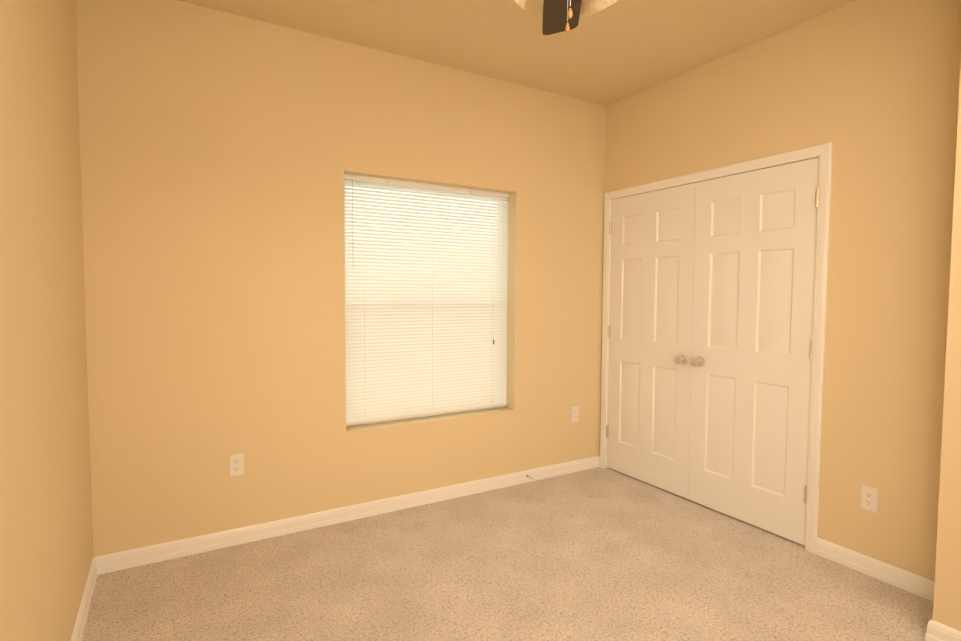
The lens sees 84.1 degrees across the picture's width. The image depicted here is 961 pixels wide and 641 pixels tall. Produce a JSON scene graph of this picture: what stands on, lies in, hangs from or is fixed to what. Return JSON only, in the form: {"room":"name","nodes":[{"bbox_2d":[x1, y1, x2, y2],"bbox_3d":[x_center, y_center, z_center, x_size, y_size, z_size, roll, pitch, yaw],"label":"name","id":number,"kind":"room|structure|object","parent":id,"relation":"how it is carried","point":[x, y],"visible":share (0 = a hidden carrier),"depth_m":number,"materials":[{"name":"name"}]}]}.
{"room":"empty bedroom","nodes":[
{"label":"empty bedroom","id":0,"kind":"room"},
{"bbox_2d":[0,0,92,640],"bbox_3d":[-0.966,-0.086,0.885,0.120,2.746,3.570,-1,3,-31],"label":"wall","id":1,"kind":"structure","parent":0,"point":[46,545],"depth_m":1.60,"materials":[{"name":"beige paint"}]},
{"bbox_2d":[71,555,102,640],"bbox_3d":[-0.945,1.239,1.039,0.016,0.084,3.450,-1,3,-31],"label":"baseboard","id":2,"kind":"structure","parent":1,"relation":"attached to","point":[96,568],"depth_m":2.23,"materials":[{"name":"white paint"}]},
{"bbox_2d":[75,0,605,556],"bbox_3d":[-0.489,-0.210,3.340,3.440,2.746,0.180,-1,3,-31],"label":"wall","id":3,"kind":"structure","parent":0,"point":[223,154],"depth_m":2.87,"materials":[{"name":"beige paint"}]},
{"bbox_2d":[229,453,243,476],"bbox_3d":[-1.288,0.762,2.812,0.070,0.115,0.008,-1,3,-31],"label":"electrical outlet","id":4,"kind":"object","parent":3,"relation":"attached to","point":[236,464],"visible":1,"depth_m":2.81,"materials":[{"name":"white plastic"}]},
{"bbox_2d":[103,455,599,573],"bbox_3d":[-0.433,1.124,3.332,3.170,0.084,0.016,-1,3,-31],"label":"baseboard","id":5,"kind":"structure","parent":3,"relation":"attached to","point":[121,560],"depth_m":3.05,"materials":[{"name":"white paint"}]},
{"bbox_2d":[344,179,505,425],"bbox_3d":[-0.345,-0.122,3.498,1.185,1.505,0.063,-1,3,-31],"label":"window","id":6,"kind":"structure","parent":3,"relation":"in","point":[430,265],"depth_m":3.48,"materials":[{"name":"white plastic"}]},
{"bbox_2d":[344,174,508,424],"bbox_3d":[-0.313,-0.127,3.444,1.173,1.487,0.038,-1,3,-31],"label":"window blinds","id":7,"kind":"object","parent":6,"relation":"attached to","point":[414,355],"visible":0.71,"depth_m":3.42,"materials":[{"name":"white plastic"}]},
{"bbox_2d":[571,406,578,421],"bbox_3d":[0.709,0.702,3.988,0.070,0.115,0.008,-1,3,-31],"label":"electrical outlet","id":8,"kind":"object","parent":3,"relation":"attached to","point":[574,414],"visible":1,"depth_m":3.98,"materials":[{"name":"white plastic"}]},
{"bbox_2d":[82,467,933,640],"bbox_3d":[0.411,1.295,1.878,3.440,0.100,3.750,-1,3,-31],"label":"floor","id":9,"kind":"structure","parent":0,"point":[600,554],"depth_m":2.46,"materials":[{"name":"carpet"}]},
{"bbox_2d":[177,0,855,105],"bbox_3d":[0.425,-1.547,1.732,3.440,0.100,3.750,-1,3,-31],"label":"ceiling","id":10,"kind":"structure","parent":0,"point":[618,50],"depth_m":2.88,"materials":[{"name":"beige paint"}]},
{"bbox_2d":[512,0,617,34],"bbox_3d":[0.290,-1.181,1.552,1.286,0.614,1.228,-1,3,-31],"label":"ceiling fan","id":11,"kind":"object","parent":10,"relation":"hanging from","point":[560,16],"visible":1,"depth_m":2.05,"materials":[{"name":"brown wood"}]},
{"bbox_2d":[600,0,960,580],"bbox_3d":[1.893,-0.158,2.570,0.120,2.746,3.570,-1,3,-31],"label":"wall","id":12,"kind":"structure","parent":0,"point":[869,89],"depth_m":2.54,"materials":[{"name":"beige paint"}]},
{"bbox_2d":[606,183,695,498],"bbox_3d":[1.145,0.128,3.709,0.104,2.025,0.741,-1,3,-31],"label":"closet door","id":13,"kind":"structure","parent":12,"relation":"in","point":[650,327],"depth_m":3.68,"materials":[{"name":"white paint"}]},
{"bbox_2d":[600,142,832,553],"bbox_3d":[1.389,0.120,3.421,0.137,2.097,1.594,-1,3,-31],"label":"door frame","id":14,"kind":"structure","parent":12,"relation":"attached to","point":[823,152],"depth_m":2.76,"materials":[{"name":"white paint"}]},
{"bbox_2d":[688,157,818,545],"bbox_3d":[1.522,0.163,3.070,0.104,2.025,0.741,-1,3,-31],"label":"closet door","id":15,"kind":"structure","parent":12,"relation":"in","point":[754,283],"depth_m":3.04,"materials":[{"name":"white paint"}]},
{"bbox_2d":[861,485,877,512],"bbox_3d":[1.858,0.852,2.548,0.008,0.115,0.070,-1,3,-31],"label":"outlet","id":16,"kind":"object","parent":12,"relation":"attached to","point":[869,498],"visible":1,"depth_m":2.54,"materials":[{"name":"white plastic"}]},
{"bbox_2d":[933,66,960,631],"bbox_3d":[2.222,-0.104,1.552,0.350,2.746,1.240,-1,3,-31],"label":"wall","id":17,"kind":"structure","parent":0,"point":[947,600],"depth_m":2.00,"materials":[{"name":"beige paint"}]},
{"bbox_2d":[815,537,960,640],"bbox_3d":[2.055,1.211,1.876,0.366,0.084,1.843,-1,3,-31],"label":"baseboard","id":18,"kind":"structure","parent":17,"relation":"attached to","point":[918,585],"depth_m":2.47,"materials":[{"name":"white paint"}]}
]}

